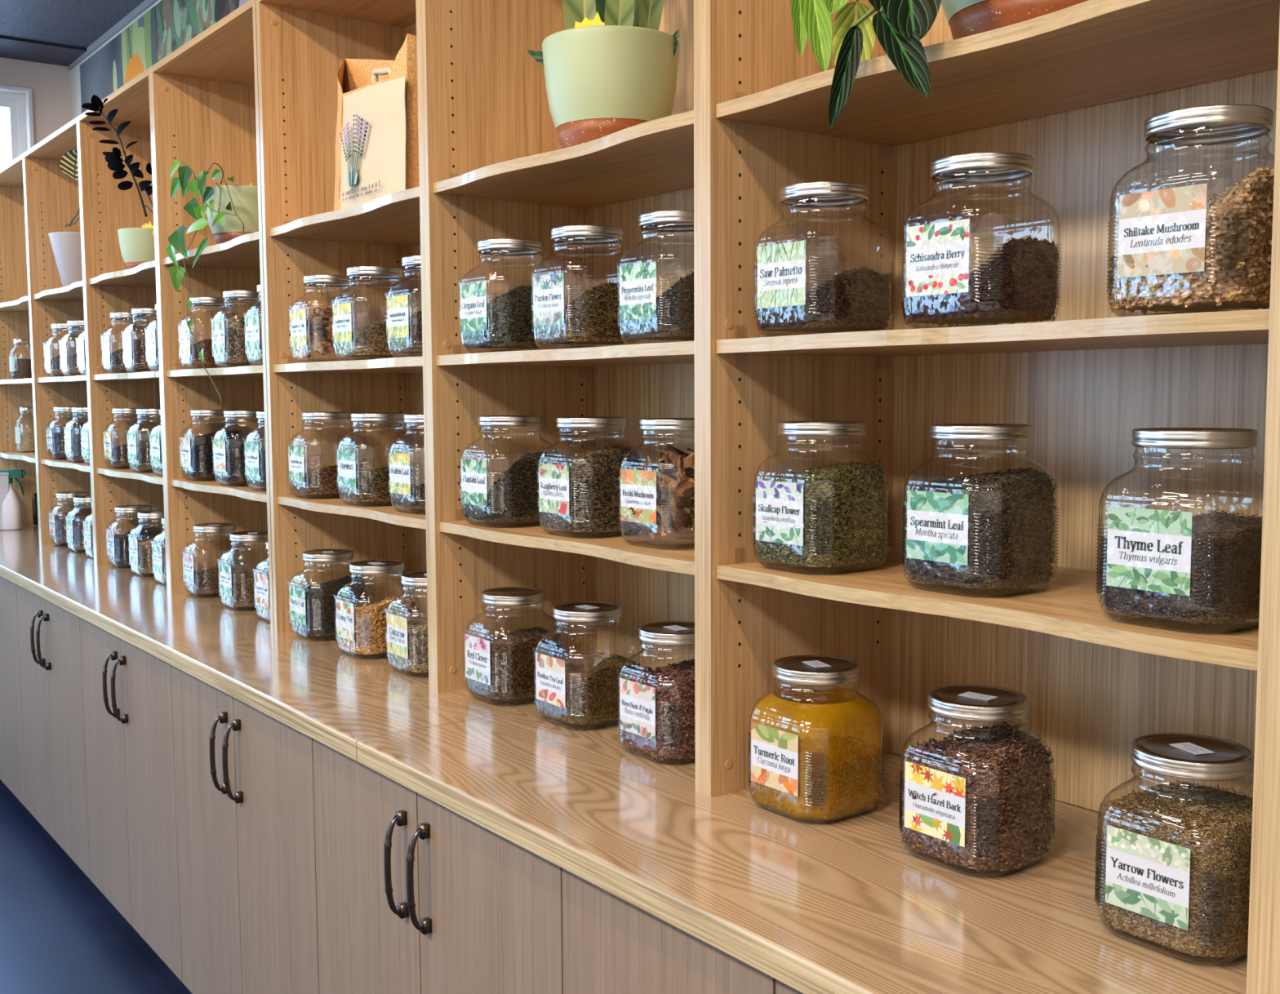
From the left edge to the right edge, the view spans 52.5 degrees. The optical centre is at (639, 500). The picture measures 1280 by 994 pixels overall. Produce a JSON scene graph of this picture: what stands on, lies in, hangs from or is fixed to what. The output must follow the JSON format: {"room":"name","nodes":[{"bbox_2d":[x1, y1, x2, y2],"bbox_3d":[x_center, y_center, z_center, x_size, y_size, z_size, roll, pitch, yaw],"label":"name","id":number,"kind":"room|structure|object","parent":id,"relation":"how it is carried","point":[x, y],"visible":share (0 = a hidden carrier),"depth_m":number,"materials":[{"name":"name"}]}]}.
{"room":"herb shop","nodes":[
{"label":"herb shop","id":0,"kind":"room"},
{"bbox_2d":[0,57,72,150],"bbox_3d":[-4.609,-0.351,4.579,4.992,3.020,0.100,-4,6,-37],"label":"wall","id":1,"kind":"structure","parent":0,"point":[50,85],"depth_m":5.85,"materials":[{"name":"beige paint"}]},
{"bbox_2d":[0,84,34,160],"bbox_3d":[-3.624,-0.795,5.280,2.187,1.992,0.112,-4,6,-37],"label":"window","id":2,"kind":"structure","parent":1,"relation":"in","point":[15,103],"depth_m":5.85,"materials":[{"name":"white plastic"}]},
{"bbox_2d":[0,0,145,66],"bbox_3d":[-2.186,-1.622,1.234,5.192,0.062,8.184,-4,6,-37],"label":"ceiling","id":3,"kind":"structure","parent":0,"point":[50,32],"depth_m":5.30,"materials":[{"name":"paint"}]},
{"bbox_2d":[0,779,192,993],"bbox_3d":[-2.170,1.432,1.486,5.192,0.050,8.184,-4,6,-37],"label":"floor","id":4,"kind":"structure","parent":0,"point":[60,934],"depth_m":3.69,"materials":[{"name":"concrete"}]},
{"bbox_2d":[0,576,26,808],"bbox_3d":[-2.125,0.673,4.952,0.678,0.891,0.832,-4,6,-37],"label":"base cabinet","id":5,"kind":"object","parent":4,"relation":"on","point":[11,744],"visible":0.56,"depth_m":4.57,"materials":[{"name":"grey wood"}]},
{"bbox_2d":[0,524,155,598],"bbox_3d":[-2.217,0.199,5.048,0.662,0.038,2.094,-4,6,-37],"label":"countertop","id":6,"kind":"structure","parent":5,"relation":"on","point":[29,564],"depth_m":4.49,"materials":[{"name":"brown wood"}]},
{"bbox_2d":[0,472,8,530],"bbox_3d":[-2.833,0.002,5.704,0.104,0.252,0.108,-4,6,-37],"label":"storage bin","id":7,"kind":"object","parent":6,"relation":"on","point":[4,480],"visible":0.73,"depth_m":5.68,"materials":[{"name":"white plastic"}]},
{"bbox_2d":[0,470,26,530],"bbox_3d":[-2.761,-0.005,5.712,0.119,0.262,0.068,-1,5,-9],"label":"spray bottle","id":8,"kind":"object","parent":6,"relation":"on","point":[11,509],"visible":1,"depth_m":5.69,"materials":[{"name":"white plastic"}]},
{"bbox_2d":[31,493,38,524],"bbox_3d":[-2.764,0.008,5.929,0.076,0.202,0.076,-4,6,-37],"label":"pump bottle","id":9,"kind":"object","parent":6,"relation":"on","point":[34,500],"visible":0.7,"depth_m":5.90,"materials":[{"name":"black plastic"}]},
{"bbox_2d":[48,491,92,546],"bbox_3d":[-2.244,0.069,5.137,0.166,0.204,0.160,-4,6,-37],"label":"jar","id":10,"kind":"object","parent":6,"relation":"on","point":[57,522],"visible":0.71,"depth_m":5.08,"materials":[{"name":"clear glass"}]},
{"bbox_2d":[65,495,93,552],"bbox_3d":[-2.079,0.086,4.922,0.169,0.204,0.163,-4,6,-37],"label":"jar","id":11,"kind":"object","parent":6,"relation":"on","point":[76,540],"visible":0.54,"depth_m":4.85,"materials":[{"name":"clear glass"}]},
{"bbox_2d":[82,513,93,558],"bbox_3d":[-1.926,0.102,4.720,0.169,0.204,0.163,-4,6,-37],"label":"jar","id":12,"kind":"object","parent":6,"relation":"on","point":[88,542],"visible":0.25,"depth_m":4.67,"materials":[{"name":"clear glass"}]},
{"bbox_2d":[105,505,161,568],"bbox_3d":[-1.748,0.121,4.481,0.166,0.204,0.160,-4,6,-37],"label":"jar","id":13,"kind":"object","parent":6,"relation":"on","point":[117,545],"visible":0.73,"depth_m":4.42,"materials":[{"name":"clear glass"}]},
{"bbox_2d":[0,0,268,592],"bbox_3d":[-1.754,-0.552,4.590,0.390,1.529,3.288,-4,6,-37],"label":"shelving unit","id":14,"kind":"object","parent":6,"relation":"on","point":[195,107],"visible":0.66,"depth_m":4.41,"materials":[{"name":"brown wood"}]},
{"bbox_2d":[8,338,31,378],"bbox_3d":[-2.720,-0.622,5.713,0.101,0.178,0.100,-4,6,-37],"label":"jar","id":15,"kind":"object","parent":14,"relation":"on","point":[20,368],"visible":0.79,"depth_m":5.68,"materials":[{"name":"clear glass"}]},
{"bbox_2d":[14,407,35,452],"bbox_3d":[-2.725,-0.318,5.782,0.105,0.200,0.104,-4,6,-37],"label":"jar","id":16,"kind":"object","parent":14,"relation":"on","point":[24,442],"visible":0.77,"depth_m":5.74,"materials":[{"name":"clear glass"}]},
{"bbox_2d":[43,324,85,377],"bbox_3d":[-2.223,-0.583,5.054,0.169,0.204,0.163,-4,6,-37],"label":"jar","id":17,"kind":"object","parent":14,"relation":"on","point":[53,366],"visible":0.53,"depth_m":4.99,"materials":[{"name":"clear glass"}]},
{"bbox_2d":[48,149,82,287],"bbox_3d":[-2.136,-1.058,4.997,0.226,0.510,0.379,-4,6,-37],"label":"plant","id":18,"kind":"object","parent":14,"relation":"on","point":[66,246],"visible":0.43,"depth_m":4.97,"materials":[{"name":"green plant"}]},
{"bbox_2d":[45,407,88,459],"bbox_3d":[-2.246,-0.268,5.118,0.166,0.204,0.160,-4,6,-37],"label":"jar","id":19,"kind":"object","parent":14,"relation":"on","point":[55,442],"visible":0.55,"depth_m":5.05,"materials":[{"name":"clear glass"}]},
{"bbox_2d":[57,320,86,376],"bbox_3d":[-2.071,-0.568,4.853,0.169,0.204,0.163,-4,6,-37],"label":"jar","id":20,"kind":"object","parent":14,"relation":"on","point":[69,365],"visible":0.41,"depth_m":4.79,"materials":[{"name":"clear glass"}]},
{"bbox_2d":[63,407,89,462],"bbox_3d":[-2.071,-0.249,4.889,0.169,0.204,0.163,-4,6,-37],"label":"jar","id":21,"kind":"object","parent":14,"relation":"on","point":[73,451],"visible":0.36,"depth_m":4.82,"materials":[{"name":"clear glass"}]},
{"bbox_2d":[76,330,86,375],"bbox_3d":[-1.924,-0.552,4.656,0.166,0.204,0.160,-4,6,-37],"label":"jar","id":22,"kind":"object","parent":14,"relation":"on","point":[81,355],"visible":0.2,"depth_m":4.61,"materials":[{"name":"clear glass"}]},
{"bbox_2d":[80,421,89,464],"bbox_3d":[-1.924,-0.234,4.695,0.169,0.204,0.163,-4,6,-37],"label":"jar","id":23,"kind":"object","parent":14,"relation":"on","point":[85,444],"visible":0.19,"depth_m":4.65,"materials":[{"name":"clear glass"}]},
{"bbox_2d":[81,94,155,269],"bbox_3d":[-1.626,-0.987,4.118,0.234,0.507,0.668,-1,5,-10],"label":"plant","id":24,"kind":"object","parent":14,"relation":"on","point":[136,244],"visible":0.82,"depth_m":4.18,"materials":[{"name":"black plant"}]},
{"bbox_2d":[142,221,154,235],"bbox_3d":[-1.622,-0.899,4.284,0.052,0.048,0.001,2,5,23],"label":"plant tag","id":25,"kind":"object","parent":24,"relation":"in","point":[149,225],"visible":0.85,"depth_m":4.28,"materials":[{"name":"yellow plastic"}]},
{"bbox_2d":[101,312,156,373],"bbox_3d":[-1.727,-0.532,4.397,0.169,0.204,0.163,-4,6,-37],"label":"jar","id":26,"kind":"object","parent":14,"relation":"on","point":[113,362],"visible":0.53,"depth_m":4.33,"materials":[{"name":"clear glass"}]},
{"bbox_2d":[102,408,159,468],"bbox_3d":[-1.748,-0.216,4.462,0.169,0.204,0.163,-4,6,-37],"label":"jar","id":27,"kind":"object","parent":14,"relation":"on","point":[117,455],"visible":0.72,"depth_m":4.39,"materials":[{"name":"clear glass"}]},
{"bbox_2d":[122,308,159,373],"bbox_3d":[-1.577,-0.516,4.196,0.166,0.204,0.160,-4,6,-37],"label":"jar","id":28,"kind":"object","parent":14,"relation":"on","point":[135,357],"visible":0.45,"depth_m":4.13,"materials":[{"name":"clear glass"}]},
{"bbox_2d":[127,408,159,472],"bbox_3d":[-1.574,-0.198,4.232,0.169,0.204,0.163,-4,6,-37],"label":"jar","id":29,"kind":"object","parent":14,"relation":"on","point":[140,460],"visible":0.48,"depth_m":4.16,"materials":[{"name":"clear glass"}]},
{"bbox_2d":[145,304,159,371],"bbox_3d":[-1.426,-0.501,3.999,0.169,0.204,0.163,-4,6,-37],"label":"jar","id":30,"kind":"object","parent":14,"relation":"on","point":[152,353],"visible":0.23,"depth_m":3.95,"materials":[{"name":"clear glass"}]},
{"bbox_2d":[150,409,162,475],"bbox_3d":[-1.429,-0.183,4.037,0.166,0.204,0.160,-4,6,-37],"label":"jar","id":31,"kind":"object","parent":14,"relation":"on","point":[155,445],"visible":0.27,"depth_m":3.99,"materials":[{"name":"clear glass"}]},
{"bbox_2d":[178,297,243,368],"bbox_3d":[-1.234,-0.480,3.744,0.169,0.204,0.163,-4,6,-37],"label":"jar","id":32,"kind":"object","parent":14,"relation":"on","point":[188,353],"visible":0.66,"depth_m":3.68,"materials":[{"name":"clear glass"}]},
{"bbox_2d":[179,409,244,480],"bbox_3d":[-1.257,-0.165,3.808,0.166,0.204,0.160,-4,6,-37],"label":"jar","id":33,"kind":"object","parent":14,"relation":"on","point":[197,454],"visible":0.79,"depth_m":3.74,"materials":[{"name":"clear glass"}]},
{"bbox_2d":[166,160,258,409],"bbox_3d":[-1.132,-0.603,3.572,0.337,0.699,0.431,-1,5,-13],"label":"pothos","id":34,"kind":"object","parent":14,"relation":"on","point":[232,212],"visible":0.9,"depth_m":3.55,"materials":[{"name":"green plant"}]},
{"bbox_2d":[204,185,258,234],"bbox_3d":[-1.106,-0.809,3.662,0.236,0.123,0.236,-4,6,-37],"label":"pot","id":35,"kind":"object","parent":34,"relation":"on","point":[244,198],"depth_m":3.56,"materials":[{"name":"green ceramic"}]},
{"bbox_2d":[213,231,252,244],"bbox_3d":[-1.105,-0.724,3.669,0.191,0.050,0.191,-4,6,-37],"label":"saucer","id":36,"kind":"object","parent":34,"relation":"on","point":[220,237],"depth_m":3.58,"materials":[{"name":"ceramic"}]},
{"bbox_2d":[212,290,262,368],"bbox_3d":[-1.066,-0.463,3.518,0.166,0.204,0.160,-4,6,-37],"label":"jar","id":37,"kind":"object","parent":14,"relation":"on","point":[229,347],"visible":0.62,"depth_m":3.45,"materials":[{"name":"clear glass"}]},
{"bbox_2d":[213,410,265,486],"bbox_3d":[-1.081,-0.147,3.579,0.169,0.204,0.163,-4,6,-37],"label":"jar","id":38,"kind":"object","parent":14,"relation":"on","point":[233,469],"visible":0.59,"depth_m":3.51,"materials":[{"name":"clear glass"}]},
{"bbox_2d":[244,284,262,365],"bbox_3d":[-0.914,-0.447,3.321,0.169,0.204,0.163,-4,6,-37],"label":"jar","id":39,"kind":"object","parent":14,"relation":"on","point":[253,341],"visible":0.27,"depth_m":3.28,"materials":[{"name":"clear glass"}]},
{"bbox_2d":[244,411,266,491],"bbox_3d":[-0.936,-0.131,3.384,0.166,0.204,0.160,-4,6,-37],"label":"jar","id":40,"kind":"object","parent":14,"relation":"on","point":[255,464],"visible":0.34,"depth_m":3.33,"materials":[{"name":"clear glass"}]},
{"bbox_2d":[128,510,165,577],"bbox_3d":[-1.584,0.138,4.264,0.166,0.204,0.160,-4,6,-37],"label":"jar","id":41,"kind":"object","parent":6,"relation":"on","point":[140,553],"visible":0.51,"depth_m":4.20,"materials":[{"name":"clear glass"}]},
{"bbox_2d":[16,584,90,879],"bbox_3d":[-1.624,0.725,4.288,0.678,0.891,0.833,-4,6,-37],"label":"base cabinet","id":42,"kind":"object","parent":4,"relation":"on","point":[50,642],"visible":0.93,"depth_m":4.05,"materials":[{"name":"grey wood"}]},
{"bbox_2d":[79,617,182,982],"bbox_3d":[-1.121,0.777,3.622,0.678,0.891,0.839,-4,6,-37],"label":"base cabinet","id":43,"kind":"object","parent":4,"relation":"on","point":[127,690],"visible":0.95,"depth_m":3.38,"materials":[{"name":"grey wood"}]},
{"bbox_2d":[41,576,588,761],"bbox_3d":[-0.901,0.335,3.307,0.662,0.038,2.276,-4,6,-37],"label":"countertop","id":44,"kind":"structure","parent":43,"relation":"on","point":[337,699],"depth_m":2.81,"materials":[{"name":"brown wood"}]},
{"bbox_2d":[152,517,166,585],"bbox_3d":[-1.430,0.153,4.062,0.169,0.204,0.163,-4,6,-37],"label":"jar","id":45,"kind":"object","parent":44,"relation":"on","point":[159,565],"visible":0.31,"depth_m":4.01,"materials":[{"name":"clear glass"}]},
{"bbox_2d":[182,522,247,597],"bbox_3d":[-1.253,0.172,3.828,0.169,0.204,0.163,-4,6,-37],"label":"jar","id":46,"kind":"object","parent":44,"relation":"on","point":[202,580],"visible":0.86,"depth_m":3.77,"materials":[{"name":"clear glass"}]},
{"bbox_2d":[218,530,269,610],"bbox_3d":[-1.070,0.190,3.594,0.169,0.204,0.163,-4,6,-37],"label":"jar","id":47,"kind":"object","parent":44,"relation":"on","point":[240,592],"visible":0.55,"depth_m":3.53,"materials":[{"name":"clear glass"}]},
{"bbox_2d":[254,541,270,622],"bbox_3d":[-0.911,0.206,3.389,0.169,0.204,0.163,-4,6,-37],"label":"jar","id":48,"kind":"object","parent":44,"relation":"on","point":[261,581],"visible":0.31,"depth_m":3.35,"materials":[{"name":"clear glass"}]},
{"bbox_2d":[289,548,368,640],"bbox_3d":[-0.757,0.225,3.152,0.165,0.204,0.161,-4,6,-37],"label":"jar","id":49,"kind":"object","parent":44,"relation":"on","point":[313,608],"visible":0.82,"depth_m":3.09,"materials":[{"name":"clear glass"}]},
{"bbox_2d":[335,560,419,658],"bbox_3d":[-0.596,0.242,2.938,0.169,0.204,0.165,-4,6,-37],"label":"jar","id":50,"kind":"object","parent":44,"relation":"on","point":[362,630],"visible":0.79,"depth_m":2.88,"materials":[{"name":"clear glass"}]},
{"bbox_2d":[386,570,428,676],"bbox_3d":[-0.442,0.257,2.750,0.171,0.204,0.168,-4,6,-37],"label":"jar","id":51,"kind":"object","parent":44,"relation":"on","point":[408,648],"visible":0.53,"depth_m":2.69,"materials":[{"name":"clear glass"}]},
{"bbox_2d":[464,586,562,705],"bbox_3d":[-0.246,0.276,2.502,0.165,0.204,0.161,-4,6,-37],"label":"jar","id":52,"kind":"object","parent":44,"relation":"on","point":[498,668],"visible":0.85,"depth_m":2.44,"materials":[{"name":"clear glass"}]},
{"bbox_2d":[171,665,319,993],"bbox_3d":[-0.617,0.830,2.955,0.678,0.891,0.834,-4,6,-37],"label":"base cabinet","id":53,"kind":"object","parent":4,"relation":"on","point":[244,776],"visible":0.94,"depth_m":2.73,"materials":[{"name":"grey"}]},
{"bbox_2d":[312,738,563,993],"bbox_3d":[-0.115,0.882,2.290,0.678,0.891,0.834,-4,6,-37],"label":"base cabinet","id":54,"kind":"object","parent":4,"relation":"on","point":[415,895],"visible":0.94,"depth_m":2.07,"materials":[{"name":"grey"}]},
{"bbox_2d":[562,868,803,993],"bbox_3d":[0.388,0.934,1.624,0.678,0.891,0.835,-4,6,-37],"label":"base cabinet","id":55,"kind":"object","parent":4,"relation":"on","point":[611,945],"visible":0.02,"depth_m":1.62,"materials":[{"name":"grey"}]},
{"bbox_2d":[356,708,1248,993],"bbox_3d":[0.479,0.479,1.479,0.662,0.038,2.307,-4,6,-37],"label":"countertop","id":56,"kind":"structure","parent":55,"relation":"on","point":[818,906],"depth_m":1.59,"materials":[{"name":"brown wood"}]},
{"bbox_2d":[534,601,640,729],"bbox_3d":[-0.096,0.290,2.321,0.164,0.204,0.158,-4,6,-37],"label":"jar","id":57,"kind":"object","parent":56,"relation":"on","point":[592,697],"visible":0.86,"depth_m":2.27,"materials":[{"name":"clear glass"}]},
{"bbox_2d":[618,621,695,764],"bbox_3d":[0.058,0.307,2.110,0.168,0.204,0.165,-4,6,-37],"label":"jar","id":58,"kind":"object","parent":56,"relation":"on","point":[656,718],"visible":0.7,"depth_m":2.05,"materials":[{"name":"clear glass"}]},
{"bbox_2d":[252,0,1279,993],"bbox_3d":[0.242,-0.345,1.946,0.390,1.529,3.361,-4,6,-37],"label":"shelving unit","id":59,"kind":"object","parent":56,"relation":"on","point":[1073,90],"visible":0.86,"depth_m":1.92,"materials":[{"name":"brown wood"}]},
{"bbox_2d":[288,412,366,498],"bbox_3d":[-0.756,-0.113,3.144,0.169,0.204,0.168,-4,6,-37],"label":"jar","id":60,"kind":"object","parent":59,"relation":"on","point":[323,482],"visible":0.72,"depth_m":3.08,"materials":[{"name":"clear glass"}]},
{"bbox_2d":[289,275,369,363],"bbox_3d":[-0.739,-0.429,3.085,0.164,0.204,0.158,-4,6,-37],"label":"jar","id":61,"kind":"object","parent":59,"relation":"on","point":[321,339],"visible":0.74,"depth_m":3.04,"materials":[{"name":"clear glass"}]},
{"bbox_2d":[333,266,417,360],"bbox_3d":[-0.589,-0.413,2.889,0.168,0.204,0.167,-4,6,-37],"label":"jar","id":62,"kind":"object","parent":59,"relation":"on","point":[366,340],"visible":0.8,"depth_m":2.83,"materials":[{"name":"clear glass"}]},
{"bbox_2d":[333,33,419,211],"bbox_3d":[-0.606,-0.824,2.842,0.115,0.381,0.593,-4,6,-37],"label":"paper bag","id":63,"kind":"object","parent":59,"relation":"on","point":[377,136],"visible":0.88,"depth_m":2.69,"materials":[{"name":"paper"}]},
{"bbox_2d":[339,114,379,200],"bbox_3d":[-0.592,-0.730,2.737,0.001,0.173,0.189,-4,6,-37],"label":"print","id":64,"kind":"object","parent":63,"relation":"attached to","point":[352,175],"depth_m":2.76},
{"bbox_2d":[337,413,421,506],"bbox_3d":[-0.588,-0.096,2.928,0.170,0.204,0.167,-4,6,-37],"label":"jar","id":65,"kind":"object","parent":59,"relation":"on","point":[367,486],"visible":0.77,"depth_m":2.86,"materials":[{"name":"clear glass"}]},
{"bbox_2d":[386,255,422,357],"bbox_3d":[-0.429,-0.397,2.676,0.165,0.204,0.160,-4,6,-37],"label":"jar","id":66,"kind":"object","parent":59,"relation":"on","point":[404,332],"visible":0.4,"depth_m":2.62,"materials":[{"name":"clear glass"}]},
{"bbox_2d":[389,413,425,514],"bbox_3d":[-0.436,-0.080,2.732,0.164,0.204,0.160,-4,6,-37],"label":"jar","id":67,"kind":"object","parent":59,"relation":"on","point":[405,495],"visible":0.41,"depth_m":2.67,"materials":[{"name":"clear glass"}]},
{"bbox_2d":[461,415,558,527],"bbox_3d":[-0.247,-0.058,2.456,0.165,0.204,0.160,-4,6,-37],"label":"jar","id":68,"kind":"object","parent":59,"relation":"on","point":[513,496],"visible":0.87,"depth_m":2.40,"materials":[{"name":"clear glass"}]},
{"bbox_2d":[460,238,560,353],"bbox_3d":[-0.241,-0.375,2.401,0.165,0.204,0.160,-4,6,-37],"label":"jar","id":69,"kind":"object","parent":59,"relation":"on","point":[506,321],"visible":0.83,"depth_m":2.34,"materials":[{"name":"clear glass"}]},
{"bbox_2d":[532,225,640,349],"bbox_3d":[-0.091,-0.361,2.222,0.169,0.204,0.168,-4,6,-37],"label":"jar","id":70,"kind":"object","parent":59,"relation":"on","point":[590,317],"visible":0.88,"depth_m":2.16,"materials":[{"name":"clear glass"}]},
{"bbox_2d":[537,416,644,537],"bbox_3d":[-0.086,-0.044,2.277,0.168,0.204,0.170,-4,6,-37],"label":"jar","id":71,"kind":"object","parent":59,"relation":"on","point":[579,492],"visible":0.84,"depth_m":2.21,"materials":[{"name":"clear glass"}]},
{"bbox_2d":[527,0,679,148],"bbox_3d":[-0.051,-0.892,2.239,0.238,0.610,0.238,-3,5,-25],"label":"potted snake plant","id":72,"kind":"object","parent":59,"relation":"on","point":[621,73],"visible":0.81,"depth_m":2.17,"materials":[{"name":"green plant"}]},
{"bbox_2d":[574,12,604,27],"bbox_3d":[-0.081,-0.800,2.204,0.062,0.057,0.001,1,5,15],"label":"plant tag","id":73,"kind":"object","parent":72,"relation":"in","point":[597,21],"visible":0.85,"depth_m":2.20,"materials":[{"name":"yellow plastic"}]},
{"bbox_2d":[617,210,694,344],"bbox_3d":[0.057,-0.348,2.054,0.164,0.204,0.161,-4,6,-37],"label":"jar","id":74,"kind":"object","parent":59,"relation":"on","point":[645,316],"visible":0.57,"depth_m":1.99,"materials":[{"name":"clear glass"}]},
{"bbox_2d":[618,417,694,549],"bbox_3d":[0.062,-0.031,2.107,0.174,0.204,0.158,-4,6,-37],"label":"jar","id":75,"kind":"object","parent":59,"relation":"on","point":[639,490],"visible":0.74,"depth_m":2.06,"materials":[{"name":"clear glass"}]},
{"bbox_2d":[753,421,889,574],"bbox_3d":[0.253,-0.008,1.817,0.170,0.204,0.167,-4,6,-37],"label":"jar","id":76,"kind":"object","parent":59,"relation":"on","point":[831,516],"visible":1,"depth_m":1.76,"materials":[{"name":"clear glass"}]},
{"bbox_2d":[754,181,893,337],"bbox_3d":[0.251,-0.327,1.788,0.164,0.204,0.158,-4,6,-37],"label":"jar","id":77,"kind":"object","parent":59,"relation":"on","point":[855,300],"visible":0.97,"depth_m":1.74,"materials":[{"name":"clear glass"}]},
{"bbox_2d":[790,0,1088,126],"bbox_3d":[0.418,-0.613,1.625,0.399,0.310,0.388,-1,5,-7],"label":"plant","id":78,"kind":"object","parent":59,"relation":"on","point":[899,26],"visible":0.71,"depth_m":1.54,"materials":[{"name":"green plant"}]},
{"bbox_2d":[901,423,1058,596],"bbox_3d":[0.421,0.007,1.615,0.165,0.204,0.160,-4,6,-37],"label":"jar","id":79,"kind":"object","parent":59,"relation":"on","point":[988,531],"visible":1,"depth_m":1.56,"materials":[{"name":"clear glass"}]},
{"bbox_2d":[901,151,1061,328],"bbox_3d":[0.415,-0.311,1.585,0.166,0.204,0.161,-4,6,-37],"label":"jar","id":80,"kind":"object","parent":59,"relation":"on","point":[1014,281],"visible":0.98,"depth_m":1.53,"materials":[{"name":"clear glass"}]},
{"bbox_2d":[1095,427,1263,633],"bbox_3d":[0.582,0.026,1.376,0.164,0.204,0.158,-4,6,-37],"label":"jar","id":81,"kind":"object","parent":59,"relation":"on","point":[1182,566],"visible":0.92,"depth_m":1.32,"materials":[{"name":"clear glass"}]},
{"bbox_2d":[1106,104,1275,317],"bbox_3d":[0.581,-0.292,1.339,0.167,0.204,0.164,-4,6,-37],"label":"jar","id":82,"kind":"object","parent":59,"relation":"on","point":[1180,251],"visible":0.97,"depth_m":1.28,"materials":[{"name":"clear glass"}]},
{"bbox_2d":[748,654,884,822],"bbox_3d":[0.245,0.329,1.824,0.164,0.204,0.158,-4,6,-37],"label":"jar","id":83,"kind":"object","parent":56,"relation":"on","point":[836,776],"visible":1,"depth_m":1.78,"materials":[{"name":"clear glass"}]},
{"bbox_2d":[898,684,1055,876],"bbox_3d":[0.421,0.344,1.629,0.169,0.204,0.169,-4,6,-37],"label":"jar","id":84,"kind":"object","parent":56,"relation":"on","point":[979,798],"visible":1,"depth_m":1.58,"materials":[{"name":"clear glass"}]},
{"bbox_2d":[1093,733,1254,964],"bbox_3d":[0.584,0.364,1.385,0.164,0.204,0.158,-4,6,-37],"label":"jar","id":85,"kind":"object","parent":56,"relation":"on","point":[1173,860],"visible":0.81,"depth_m":1.33,"materials":[{"name":"clear glass"}]},
{"bbox_2d":[70,0,161,119],"bbox_3d":[-0.144,-0.235,2.885,0.100,3.020,8.184,-4,6,-37],"label":"wall","id":86,"kind":"structure","parent":0,"point":[75,72],"depth_m":5.83,"materials":[{"name":"grey paint"}]},
{"bbox_2d":[67,0,158,71],"bbox_3d":[-0.197,-1.723,2.728,0.012,0.028,7.984,-4,6,-37],"label":"trim","id":87,"kind":"structure","parent":86,"relation":"attached to","point":[146,4],"depth_m":5.30,"materials":[{"name":"grey"}]},
{"bbox_2d":[80,5,157,113],"bbox_3d":[-2.153,-1.625,5.349,0.006,0.547,1.100,-4,6,-37],"label":"wall mural","id":88,"kind":"object","parent":86,"relation":"attached to","point":[134,51],"visible":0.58,"depth_m":5.26,"materials":[{"name":"paint"}]},
{"bbox_2d":[112,7,156,92],"bbox_3d":[-2.003,-1.691,5.140,0.001,0.383,0.585,-4,6,-37],"label":"print","id":89,"kind":"object","parent":88,"relation":"attached to","point":[135,49],"depth_m":5.11,"materials":[{"name":"green"}]},
{"bbox_2d":[155,0,249,62],"bbox_3d":[-1.444,-1.552,4.410,0.006,0.547,1.242,-4,6,-37],"label":"wall mural","id":90,"kind":"object","parent":86,"relation":"attached to","point":[178,22],"visible":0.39,"depth_m":4.63,"materials":[{"name":"green paint"}]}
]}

